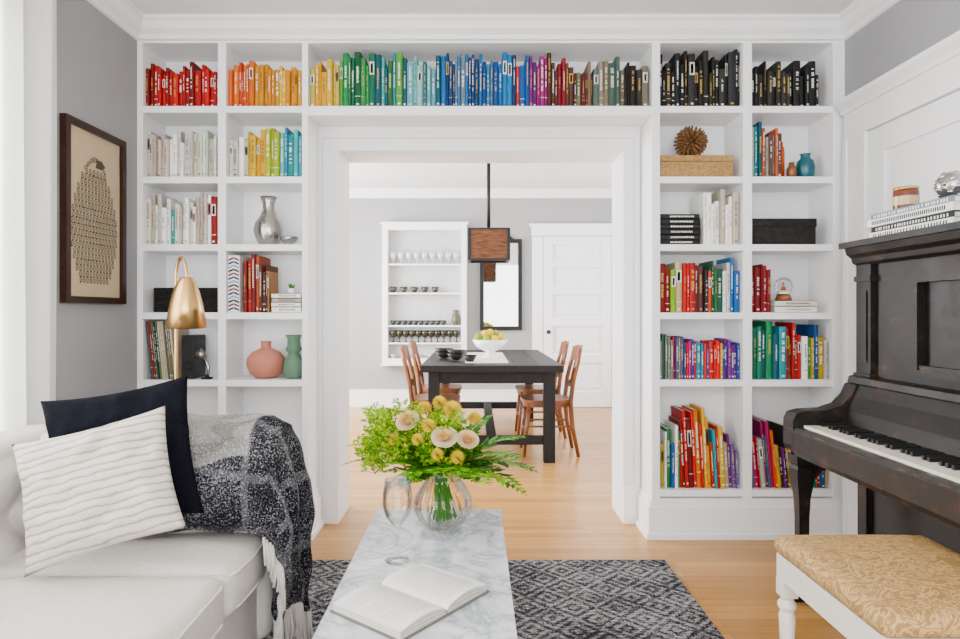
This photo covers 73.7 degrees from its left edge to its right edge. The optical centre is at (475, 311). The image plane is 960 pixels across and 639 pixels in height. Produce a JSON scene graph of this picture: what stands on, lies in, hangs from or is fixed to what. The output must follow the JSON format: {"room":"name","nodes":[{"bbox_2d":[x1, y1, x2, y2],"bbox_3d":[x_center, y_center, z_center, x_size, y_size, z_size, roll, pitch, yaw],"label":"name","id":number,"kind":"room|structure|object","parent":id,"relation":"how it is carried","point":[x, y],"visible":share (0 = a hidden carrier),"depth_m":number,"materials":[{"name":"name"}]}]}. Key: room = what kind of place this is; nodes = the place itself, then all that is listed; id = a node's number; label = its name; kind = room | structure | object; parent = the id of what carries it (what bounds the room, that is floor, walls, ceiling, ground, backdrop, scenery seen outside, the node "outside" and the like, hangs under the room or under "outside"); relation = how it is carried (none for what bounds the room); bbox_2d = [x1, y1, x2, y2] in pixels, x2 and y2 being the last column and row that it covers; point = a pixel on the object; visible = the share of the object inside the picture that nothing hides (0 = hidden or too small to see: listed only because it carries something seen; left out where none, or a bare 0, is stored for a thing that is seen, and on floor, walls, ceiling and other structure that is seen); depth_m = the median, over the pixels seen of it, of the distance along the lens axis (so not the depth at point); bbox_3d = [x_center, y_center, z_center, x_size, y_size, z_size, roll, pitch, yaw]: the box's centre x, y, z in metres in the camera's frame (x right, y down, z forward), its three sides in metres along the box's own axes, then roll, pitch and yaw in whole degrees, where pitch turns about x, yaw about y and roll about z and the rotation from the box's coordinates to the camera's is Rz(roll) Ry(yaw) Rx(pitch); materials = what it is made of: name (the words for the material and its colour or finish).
{"room":"living room","nodes":[
{"label":"living room","id":0,"kind":"room"},
{"bbox_2d":[56,0,136,399],"bbox_3d":[-1.875,-0.175,1.035,0.150,2.750,5.270,0,0,0],"label":"wall","id":1,"kind":"structure","parent":0,"point":[96,344],"depth_m":3.03,"materials":[{"name":"grey paint"}]},
{"bbox_2d":[60,113,126,303],"bbox_3d":[-1.784,-0.450,3.002,0.030,0.820,0.475,0,0,0],"label":"framed bird print","id":2,"kind":"object","parent":1,"relation":"attached to","point":[93,161],"visible":1,"depth_m":2.98,"materials":[{"name":"beige paper"}]},
{"bbox_2d":[87,0,143,39],"bbox_3d":[-1.762,-1.494,0.950,0.075,0.109,4.900,0,0,0],"label":"trim","id":3,"kind":"structure","parent":1,"relation":"attached to","point":[123,13],"depth_m":3.20,"materials":[{"name":"white paint"}]},
{"bbox_2d":[340,152,621,520],"bbox_3d":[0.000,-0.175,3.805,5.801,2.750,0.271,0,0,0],"label":"doorway","id":4,"kind":"structure","parent":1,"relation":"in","point":[615,158],"depth_m":3.80,"materials":[{"name":"white paint"}]},
{"bbox_2d":[137,14,844,40],"bbox_3d":[0.080,-1.494,3.362,3.760,0.109,0.075,0,0,0],"label":"trim","id":5,"kind":"structure","parent":1,"relation":"attached to","point":[155,27],"depth_m":3.35,"materials":[{"name":"white paint"}]},
{"bbox_3d":[-1.746,-1.495,1.775,0.108,0.040,1.950,0,0,0],"label":"curtain rod","id":6,"kind":"object","parent":1,"relation":"attached to","visible":0},
{"bbox_2d":[0,0,56,431],"bbox_3d":[-1.712,-0.150,1.790,0.084,2.660,1.662,0,0,0],"label":"sheer curtain","id":7,"kind":"object","parent":6,"relation":"hanging from","point":[28,28],"visible":0.71,"depth_m":2.48,"materials":[{"name":"white fabric"}]},
{"bbox_2d":[349,198,611,388],"bbox_3d":[0.000,-0.175,8.150,5.800,2.750,0.100,0,0,0],"label":"wall","id":8,"kind":"structure","parent":0,"point":[366,215],"depth_m":8.10,"materials":[{"name":"grey paint"}]},
{"bbox_2d":[380,222,468,365],"bbox_3d":[-0.640,-0.225,8.010,1.092,1.782,0.180,0,0,0],"label":"shelving unit","id":9,"kind":"object","parent":8,"relation":"attached to","point":[451,279],"visible":0.84,"depth_m":8.09,"materials":[{"name":"white paint"}]},
{"bbox_2d":[390,252,459,357],"bbox_3d":[-0.639,-0.084,8.010,0.891,1.319,0.098,0,0,0],"label":"glassware collection","id":10,"kind":"object","parent":9,"relation":"in","point":[405,333],"visible":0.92,"depth_m":7.98},
{"bbox_2d":[452,310,459,324],"bbox_3d":[-0.250,0.069,8.010,0.110,0.190,0.110,0,0,0],"label":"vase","id":11,"kind":"object","parent":9,"relation":"in","point":[455,317],"visible":0.98,"depth_m":7.97,"materials":[{"name":"ceramic"}]},
{"bbox_2d":[349,389,517,406],"bbox_3d":[-1.030,1.090,8.086,3.441,0.220,0.029,0,0,0],"label":"baseboard","id":12,"kind":"structure","parent":8,"relation":"attached to","point":[357,397],"depth_m":8.08,"materials":[{"name":"white paint"}]},
{"bbox_2d":[349,188,611,197],"bbox_3d":[0.000,-1.494,8.062,5.500,0.109,0.075,0,0,0],"label":"trim","id":13,"kind":"structure","parent":8,"relation":"attached to","point":[353,192],"depth_m":8.05,"materials":[{"name":"white paint"}]},
{"bbox_2d":[480,236,521,329],"bbox_3d":[0.315,-0.390,8.080,0.531,1.240,0.040,0,0,0],"label":"framed mirror","id":14,"kind":"object","parent":8,"relation":"attached to","point":[500,283],"visible":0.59,"depth_m":8.08,"materials":[{"name":"metal"}]},
{"bbox_2d":[529,223,611,406],"bbox_3d":[1.275,0.045,8.060,1.211,2.310,0.080,0,0,0],"label":"trim","id":15,"kind":"structure","parent":8,"relation":"attached to","point":[538,230],"depth_m":8.05,"materials":[{"name":"white paint"}]},
{"bbox_2d":[543,236,610,406],"bbox_3d":[1.275,0.123,8.041,0.851,2.146,0.117,0,0,0],"label":"door","id":16,"kind":"structure","parent":8,"relation":"in","point":[576,269],"depth_m":8.06,"materials":[{"name":"white paint"}]},
{"bbox_2d":[129,0,854,187],"bbox_3d":[0.000,-1.590,3.300,5.800,0.080,9.800,0,0,0],"label":"ceiling","id":17,"kind":"structure","parent":0,"point":[361,175],"depth_m":3.28,"materials":[{"name":"paint"}]},
{"bbox_2d":[468,163,509,262],"bbox_3d":[0.120,-1.013,6.050,0.389,1.073,0.389,0,0,0],"label":"pendant lantern","id":18,"kind":"object","parent":17,"relation":"hanging from","point":[485,245],"visible":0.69,"depth_m":5.86,"materials":[{"name":"brown wood"}]},
{"bbox_2d":[311,407,846,638],"bbox_3d":[0.000,1.240,3.300,5.800,0.080,9.800,0,0,0],"label":"floor","id":19,"kind":"structure","parent":0,"point":[566,512],"depth_m":3.56,"materials":[{"name":"brown wood"}]},
{"bbox_2d":[0,424,273,638],"bbox_3d":[-1.158,0.794,1.186,0.965,0.788,2.376,0,0,0],"label":"sofa","id":20,"kind":"object","parent":19,"relation":"on","point":[189,584],"visible":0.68,"depth_m":1.79,"materials":[{"name":"beige fabric"}]},
{"bbox_2d":[12,406,186,577],"bbox_3d":[-1.061,0.490,1.802,0.478,0.421,0.207,0,0,-14],"label":"pillow","id":21,"kind":"object","parent":20,"relation":"on","point":[90,490],"visible":1,"depth_m":1.75,"materials":[{"name":"fabric"}]},
{"bbox_2d":[40,375,203,513],"bbox_3d":[-1.105,0.450,1.994,0.533,0.501,0.117,0,0,-1],"label":"pillow","id":22,"kind":"object","parent":20,"relation":"on","point":[71,416],"visible":0.43,"depth_m":1.99,"materials":[{"name":"fabric"}]},
{"bbox_2d":[162,413,314,638],"bbox_3d":[-0.919,0.768,2.123,0.704,0.830,0.459,0,0,0],"label":"throw blanket","id":23,"kind":"object","parent":20,"relation":"on","point":[252,476],"visible":0.73,"depth_m":2.04,"materials":[{"name":"fabric"}]},
{"bbox_2d":[399,344,459,438],"bbox_3d":[-0.398,0.741,5.520,0.525,0.922,0.420,0,0,0],"label":"dining chair","id":24,"kind":"object","parent":19,"relation":"on","point":[414,396],"visible":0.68,"depth_m":5.42,"materials":[{"name":"brown wood"}]},
{"bbox_2d":[409,340,461,426],"bbox_3d":[-0.398,0.741,6.300,0.525,0.922,0.420,0,0,0],"label":"dining chair","id":25,"kind":"object","parent":19,"relation":"on","point":[422,387],"visible":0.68,"depth_m":6.13,"materials":[{"name":"brown wood"}]},
{"bbox_2d":[137,41,844,539],"bbox_3d":[0.080,-0.175,3.517,3.760,2.749,0.306,0,0,0],"label":"built-in bookcase","id":26,"kind":"object","parent":19,"relation":"on","point":[815,271],"visible":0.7,"depth_m":3.46,"materials":[{"name":"white paint"}]},
{"bbox_2d":[145,321,187,378],"bbox_3d":[-1.688,0.204,3.520,0.168,0.311,0.201,0,0,0],"label":"books","id":27,"kind":"object","parent":26,"relation":"on","point":[160,339],"visible":0.84,"depth_m":3.42,"materials":[{"name":"paper"}]},
{"bbox_2d":[146,192,217,243],"bbox_3d":[-1.574,-0.501,3.527,0.391,0.281,0.215,0,0,0],"label":"books","id":28,"kind":"object","parent":26,"relation":"in","point":[168,220],"visible":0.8,"depth_m":3.43,"materials":[{"name":"paper"}]},
{"bbox_2d":[146,62,217,105],"bbox_3d":[-1.572,-1.218,3.517,0.395,0.245,0.192,0,0,0],"label":"books","id":29,"kind":"object","parent":26,"relation":"in","point":[194,86],"visible":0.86,"depth_m":3.44,"materials":[{"name":"paper"}]},
{"bbox_2d":[147,129,217,176],"bbox_3d":[-1.574,-0.849,3.522,0.390,0.256,0.205,0,0,0],"label":"books","id":30,"kind":"object","parent":26,"relation":"in","point":[189,153],"visible":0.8,"depth_m":3.43,"materials":[{"name":"paper"}]},
{"bbox_2d":[153,288,217,311],"bbox_3d":[-1.551,-0.065,3.515,0.356,0.132,0.186,0,0,0],"label":"box","id":31,"kind":"object","parent":26,"relation":"on","point":[162,296],"visible":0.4,"depth_m":3.42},
{"bbox_2d":[182,334,205,378],"bbox_3d":[-1.553,0.243,3.522,0.067,0.234,0.156,0,0,0],"label":"speaker","id":32,"kind":"object","parent":26,"relation":"on","point":[194,367],"visible":0.95,"depth_m":3.45},
{"bbox_2d":[194,348,212,378],"bbox_3d":[-1.467,0.277,3.450,0.094,0.166,0.060,0,0,0],"label":"desk lamp","id":33,"kind":"object","parent":26,"relation":"on","point":[200,353],"visible":1,"depth_m":3.44,"materials":[{"name":"silver metal"}]},
{"bbox_2d":[228,255,247,311],"bbox_3d":[-1.294,-0.150,3.510,0.062,0.304,0.181,0,0,0],"label":"book","id":34,"kind":"object","parent":26,"relation":"on","point":[235,262],"visible":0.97,"depth_m":3.42,"materials":[{"name":"paper"}]},
{"bbox_2d":[243,255,277,311],"bbox_3d":[-1.177,-0.152,3.529,0.139,0.310,0.215,0,0,0],"label":"books","id":35,"kind":"object","parent":26,"relation":"in","point":[260,279],"visible":0.97,"depth_m":3.44,"materials":[{"name":"paper"}]},
{"bbox_2d":[228,61,301,105],"bbox_3d":[-1.129,-1.220,3.521,0.393,0.249,0.203,0,0,0],"label":"books","id":36,"kind":"object","parent":26,"relation":"in","point":[252,84],"visible":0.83,"depth_m":3.43,"materials":[{"name":"paper"}]},
{"bbox_2d":[229,127,301,176],"bbox_3d":[-1.130,-0.857,3.529,0.391,0.272,0.218,0,0,0],"label":"books","id":37,"kind":"object","parent":26,"relation":"in","point":[276,154],"visible":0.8,"depth_m":3.44,"materials":[{"name":"paper"}]},
{"bbox_2d":[246,341,284,378],"bbox_3d":[-1.153,0.260,3.515,0.206,0.200,0.206,0,0,0],"label":"ceramic vase","id":38,"kind":"object","parent":26,"relation":"on","point":[265,362],"visible":0.98,"depth_m":3.44,"materials":[{"name":"pink ceramic"}]},
{"bbox_2d":[253,195,283,243],"bbox_3d":[-1.137,-0.496,3.510,0.156,0.270,0.156,0,0,0],"label":"vase","id":39,"kind":"object","parent":26,"relation":"on","point":[268,229],"visible":0.8,"depth_m":3.46,"materials":[{"name":"silver metal"}]},
{"bbox_2d":[271,294,301,311],"bbox_3d":[-1.014,-0.048,3.509,0.159,0.101,0.182,0,0,0],"label":"books","id":40,"kind":"object","parent":26,"relation":"on","point":[280,302],"visible":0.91,"depth_m":3.42,"materials":[{"name":"paper"}]},
{"bbox_2d":[287,283,294,293],"bbox_3d":[-1.009,-0.128,3.500,0.044,0.058,0.045,0,0,-28],"label":"potted succulent","id":41,"kind":"object","parent":40,"relation":"on","point":[291,290],"visible":1,"depth_m":3.48,"materials":[{"name":"white ceramic"}]},
{"bbox_2d":[280,236,297,243],"bbox_3d":[-1.010,-0.383,3.460,0.096,0.045,0.096,0,0,0],"label":"dish","id":42,"kind":"object","parent":26,"relation":"on","point":[286,239],"visible":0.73,"depth_m":3.43,"materials":[{"name":"silver metal"}]},
{"bbox_2d":[283,335,301,378],"bbox_3d":[-0.991,0.243,3.480,0.113,0.235,0.111,0,0,0],"label":"ceramic vase","id":43,"kind":"object","parent":26,"relation":"on","point":[292,367],"visible":0.94,"depth_m":3.44,"materials":[{"name":"green ceramic"}]},
{"bbox_2d":[310,52,647,105],"bbox_3d":[0.017,-1.245,3.531,1.815,0.299,0.223,0,0,0],"label":"books","id":44,"kind":"object","parent":26,"relation":"in","point":[468,81],"visible":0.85,"depth_m":3.43,"materials":[{"name":"paper"}]},
{"bbox_2d":[318,127,640,523],"bbox_3d":[0.013,0.077,3.640,1.839,2.245,0.060,0,0,0],"label":"door frame","id":45,"kind":"structure","parent":26,"relation":"attached to","point":[333,141],"depth_m":3.65,"materials":[{"name":"white paint"}]},
{"bbox_2d":[660,214,700,243],"bbox_3d":[1.092,-0.442,3.508,0.216,0.163,0.184,0,0,0],"label":"books","id":46,"kind":"object","parent":26,"relation":"on","point":[674,228],"visible":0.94,"depth_m":3.42,"materials":[{"name":"paper"}]},
{"bbox_2d":[660,155,733,176],"bbox_3d":[1.181,-0.779,3.510,0.396,0.117,0.190,0,0,0],"label":"box","id":47,"kind":"object","parent":26,"relation":"on","point":[670,165],"visible":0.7,"depth_m":3.42,"materials":[{"name":"beige wood"}]},
{"bbox_2d":[673,125,707,154],"bbox_3d":[1.178,-0.930,3.511,0.180,0.181,0.180,0,0,0],"label":"ball","id":48,"kind":"object","parent":47,"relation":"on","point":[689,142],"visible":0.97,"depth_m":3.47,"materials":[{"name":"brown wood"}]},
{"bbox_2d":[660,403,737,488],"bbox_3d":[1.194,0.731,3.532,0.428,0.429,0.224,0,0,0],"label":"books","id":49,"kind":"object","parent":26,"relation":"in","point":[695,451],"visible":0.94,"depth_m":3.44,"materials":[{"name":"paper"}]},
{"bbox_2d":[660,257,738,311],"bbox_3d":[1.196,-0.146,3.529,0.432,0.296,0.220,0,0,0],"label":"books","id":50,"kind":"object","parent":26,"relation":"in","point":[684,287],"visible":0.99,"depth_m":3.44,"materials":[{"name":"paper"}]},
{"bbox_2d":[660,49,739,105],"bbox_3d":[1.198,-1.252,3.530,0.436,0.313,0.221,0,0,0],"label":"books","id":51,"kind":"object","parent":26,"relation":"in","point":[685,80],"visible":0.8,"depth_m":3.44,"materials":[{"name":"paper"}]},
{"bbox_2d":[660,334,739,378],"bbox_3d":[1.197,0.240,3.516,0.434,0.241,0.192,0,0,0],"label":"books","id":52,"kind":"object","parent":26,"relation":"in","point":[680,358],"visible":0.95,"depth_m":3.43,"materials":[{"name":"paper"}]},
{"bbox_2d":[691,189,738,243],"bbox_3d":[1.315,-0.510,3.526,0.190,0.298,0.206,0,0,0],"label":"books","id":53,"kind":"object","parent":26,"relation":"in","point":[719,213],"visible":0.87,"depth_m":3.43,"materials":[{"name":"paper"}]},
{"bbox_2d":[752,264,770,311],"bbox_3d":[1.525,-0.127,3.520,0.112,0.259,0.187,0,0,0],"label":"books","id":54,"kind":"object","parent":26,"relation":"in","point":[761,277],"visible":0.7,"depth_m":3.43,"materials":[{"name":"paper"}]},
{"bbox_2d":[752,121,781,176],"bbox_3d":[1.558,-0.871,3.531,0.179,0.300,0.214,0,0,0],"label":"books","id":55,"kind":"object","parent":26,"relation":"in","point":[766,148],"visible":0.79,"depth_m":3.43,"materials":[{"name":"paper"}]},
{"bbox_2d":[752,415,792,488],"bbox_3d":[1.580,0.766,3.533,0.284,0.358,0.220,0,0,0],"label":"books","id":56,"kind":"object","parent":26,"relation":"in","point":[770,463],"visible":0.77,"depth_m":3.44,"materials":[{"name":"paper"}]},
{"bbox_2d":[782,142,784,176],"bbox_3d":[1.695,-0.833,3.570,0.050,0.225,0.050,0,0,0],"label":"book","id":57,"kind":"object","parent":26,"relation":"on","point":[783,150],"visible":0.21,"depth_m":3.55,"materials":[{"name":"orange paper"}]},
{"bbox_2d":[752,218,816,243],"bbox_3d":[1.647,-0.431,3.510,0.348,0.139,0.188,0,0,0],"label":"lidded box","id":58,"kind":"object","parent":26,"relation":"on","point":[764,230],"visible":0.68,"depth_m":3.42,"materials":[{"name":"wicker"}]},
{"bbox_2d":[752,60,817,105],"bbox_3d":[1.655,-1.222,3.520,0.371,0.252,0.201,0,0,0],"label":"books","id":59,"kind":"object","parent":26,"relation":"in","point":[793,85],"visible":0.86,"depth_m":3.43,"materials":[{"name":"paper"}]},
{"bbox_2d":[752,321,827,378],"bbox_3d":[1.678,0.206,3.528,0.418,0.309,0.217,0,0,0],"label":"books","id":60,"kind":"object","parent":26,"relation":"in","point":[778,351],"visible":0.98,"depth_m":3.44,"materials":[{"name":"paper"}]},
{"bbox_2d":[786,162,796,176],"bbox_3d":[1.711,-0.766,3.470,0.052,0.090,0.052,0,0,0],"label":"jar","id":61,"kind":"object","parent":26,"relation":"on","point":[791,171],"visible":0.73,"depth_m":3.45,"materials":[{"name":"brown ceramic"}]},
{"bbox_2d":[771,301,816,311],"bbox_3d":[1.712,-0.029,3.509,0.226,0.063,0.182,0,0,0],"label":"books","id":62,"kind":"object","parent":26,"relation":"on","point":[776,306],"visible":0.89,"depth_m":3.42,"materials":[{"name":"paper"}]},
{"bbox_2d":[774,277,792,300],"bbox_3d":[1.676,-0.126,3.490,0.098,0.129,0.098,0,0,0],"label":"snow globe","id":63,"kind":"object","parent":62,"relation":"on","point":[783,294],"visible":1,"depth_m":3.48,"materials":[{"name":"clear glass"}]},
{"bbox_2d":[796,153,814,176],"bbox_3d":[1.796,-0.791,3.490,0.096,0.140,0.096,0,0,0],"label":"vase","id":64,"kind":"object","parent":26,"relation":"on","point":[805,167],"visible":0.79,"depth_m":3.46,"materials":[{"name":"teal ceramic"}]},
{"bbox_2d":[813,470,828,488],"bbox_3d":[1.823,0.848,3.496,0.133,0.196,0.151,0,0,0],"label":"books","id":65,"kind":"object","parent":26,"relation":"in","point":[821,481],"visible":0.23,"depth_m":3.44,"materials":[{"name":"paper"}]},
{"bbox_2d":[420,350,563,462],"bbox_3d":[0.125,0.810,6.085,1.131,0.779,2.130,0,0,0],"label":"dining table","id":66,"kind":"object","parent":19,"relation":"on","point":[524,366],"visible":0.71,"depth_m":5.10,"materials":[{"name":"black wood"}]},
{"bbox_2d":[434,348,453,357],"bbox_3d":[-0.290,0.372,5.780,0.180,0.087,0.180,0,0,0],"label":"bowl","id":67,"kind":"object","parent":66,"relation":"on","point":[441,352],"visible":0.89,"depth_m":5.73,"materials":[{"name":"ceramic"}]},
{"bbox_2d":[447,349,465,359],"bbox_3d":[-0.170,0.372,5.550,0.170,0.087,0.170,0,0,0],"label":"bowl","id":68,"kind":"object","parent":66,"relation":"on","point":[455,354],"visible":1,"depth_m":5.50,"materials":[{"name":"ceramic"}]},
{"bbox_2d":[465,352,508,362],"bbox_3d":[0.090,0.418,5.925,0.360,0.003,1.350,0,0,0],"label":"table runner","id":69,"kind":"object","parent":66,"relation":"on","point":[478,359],"visible":0.7,"depth_m":5.62,"materials":[{"name":"white fabric"}]},
{"bbox_2d":[463,354,476,361],"bbox_3d":[-0.050,0.388,5.380,0.120,0.055,0.120,0,0,0],"label":"bowl","id":70,"kind":"object","parent":69,"relation":"on","point":[468,357],"visible":1,"depth_m":5.34,"materials":[{"name":"ceramic"}]},
{"bbox_2d":[472,339,507,357],"bbox_3d":[0.130,0.334,5.850,0.330,0.165,0.330,0,0,0],"label":"fruit bowl","id":71,"kind":"object","parent":69,"relation":"on","point":[489,346],"visible":0.95,"depth_m":5.75,"materials":[{"name":"white ceramic"}]},
{"bbox_2d":[474,329,505,339],"bbox_3d":[0.127,0.241,5.853,0.241,0.174,0.223,0,0,43],"label":"fruit","id":72,"kind":"object","parent":71,"relation":"in","point":[489,334],"visible":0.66,"depth_m":5.82,"materials":[{"name":"yellow food"}]},
{"bbox_2d":[264,560,724,638],"bbox_3d":[-0.172,1.194,1.835,2.155,0.012,2.470,0,0,0],"label":"area rug","id":73,"kind":"object","parent":19,"relation":"on","point":[552,599],"visible":0.4,"depth_m":2.65,"materials":[{"name":"grey fabric"}]},
{"bbox_2d":[165,256,206,378],"bbox_3d":[-1.227,0.486,2.631,0.282,1.426,0.277,0,0,0],"label":"floor lamp","id":74,"kind":"object","parent":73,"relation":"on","point":[186,308],"visible":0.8,"depth_m":2.52,"materials":[{"name":"gold metal"}]},
{"bbox_2d":[312,509,516,638],"bbox_3d":[-0.141,0.969,1.810,0.474,0.438,1.260,0,0,0],"label":"marble coffee table","id":75,"kind":"object","parent":73,"relation":"on","point":[476,550],"visible":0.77,"depth_m":1.89,"materials":[{"name":"white stone"}]},
{"bbox_2d":[382,476,411,564],"bbox_3d":[-0.237,0.627,1.930,0.090,0.245,0.090,0,0,0],"label":"wine glass","id":76,"kind":"object","parent":75,"relation":"on","point":[389,482],"visible":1,"depth_m":1.91,"materials":[{"name":"clear glass"}]},
{"bbox_2d":[329,563,488,638],"bbox_3d":[-0.165,0.733,1.655,0.248,0.032,0.336,0,0,38],"label":"open book","id":77,"kind":"object","parent":75,"relation":"on","point":[413,598],"visible":1,"depth_m":1.61,"materials":[{"name":"paper"}]},
{"bbox_2d":[413,471,472,531],"bbox_3d":[-0.115,0.650,2.230,0.210,0.198,0.210,0,0,0],"label":"glass vase","id":78,"kind":"object","parent":75,"relation":"on","point":[464,512],"visible":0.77,"depth_m":2.19,"materials":[{"name":"clear glass"}]},
{"bbox_2d":[341,395,539,522],"bbox_3d":[-0.124,0.506,2.202,0.682,0.439,0.407,0,0,16],"label":"flower bouquet","id":79,"kind":"object","parent":78,"relation":"in","point":[450,448],"visible":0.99,"depth_m":2.15,"materials":[{"name":"green plant"}]},
{"bbox_2d":[515,341,569,438],"bbox_3d":[0.647,0.741,6.250,0.525,0.922,0.420,0,0,0],"label":"dining chair","id":80,"kind":"object","parent":19,"relation":"on","point":[522,389],"visible":0.78,"depth_m":6.08,"materials":[{"name":"brown wood"}]},
{"bbox_2d":[520,345,582,456],"bbox_3d":[0.647,0.741,5.480,0.525,0.922,0.420,0,0,0],"label":"dining chair","id":81,"kind":"object","parent":19,"relation":"on","point":[565,401],"visible":0.95,"depth_m":5.31,"materials":[{"name":"brown wood"}]},
{"bbox_2d":[774,535,959,638],"bbox_3d":[1.174,0.941,1.740,0.487,0.516,0.560,0,0,0],"label":"piano bench","id":82,"kind":"object","parent":19,"relation":"on","point":[864,586],"visible":1,"depth_m":1.70,"materials":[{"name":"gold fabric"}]},
{"bbox_2d":[783,221,959,601],"bbox_3d":[1.610,0.451,1.990,0.640,1.497,1.580,0,0,0],"label":"upright piano","id":83,"kind":"object","parent":19,"relation":"on","point":[892,430],"visible":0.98,"depth_m":2.39,"materials":[{"name":"black paint"}]},
{"bbox_2d":[867,195,959,237],"bbox_3d":[1.769,-0.351,2.435,0.270,0.105,0.482,0,0,0],"label":"notebooks","id":84,"kind":"object","parent":83,"relation":"on","point":[943,210],"visible":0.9,"depth_m":2.38,"materials":[{"name":"paper"},{"name":"metal"}]},
{"bbox_2d":[892,186,919,208],"bbox_3d":[1.720,-0.452,2.560,0.091,0.094,0.091,0,0,0],"label":"jar candle","id":85,"kind":"object","parent":84,"relation":"on","point":[903,196],"visible":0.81,"depth_m":2.53,"materials":[{"name":"glass"}]},
{"bbox_2d":[933,170,959,197],"bbox_3d":[1.731,-0.461,2.329,0.108,0.108,0.107,0,0,0],"label":"glass ball","id":86,"kind":"object","parent":84,"relation":"on","point":[947,183],"visible":0.8,"depth_m":2.30,"materials":[{"name":"silver metal"}]},
{"bbox_2d":[845,0,959,96],"bbox_3d":[2.035,-0.175,1.035,0.150,2.750,5.270,0,0,0],"label":"wall","id":87,"kind":"structure","parent":0,"point":[908,28],"depth_m":2.99,"materials":[{"name":"grey paint"}]},
{"bbox_2d":[839,0,899,40],"bbox_3d":[1.923,-1.494,0.950,0.075,0.109,4.900,0,0,0],"label":"trim","id":88,"kind":"structure","parent":87,"relation":"attached to","point":[859,13],"depth_m":3.20,"materials":[{"name":"white paint"}]},
{"bbox_2d":[834,30,959,534],"bbox_3d":[1.923,0.048,1.835,0.074,2.305,3.070,0,0,0],"label":"trim","id":89,"kind":"structure","parent":87,"relation":"attached to","point":[933,74],"depth_m":3.17,"materials":[{"name":"white paint"}]},
{"bbox_2d":[869,90,959,232],"bbox_3d":[1.948,0.151,1.882,0.022,2.089,2.564,0,0,0],"label":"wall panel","id":90,"kind":"structure","parent":87,"relation":"in","point":[914,148],"depth_m":2.83,"materials":[{"name":"white paint"}]}
]}

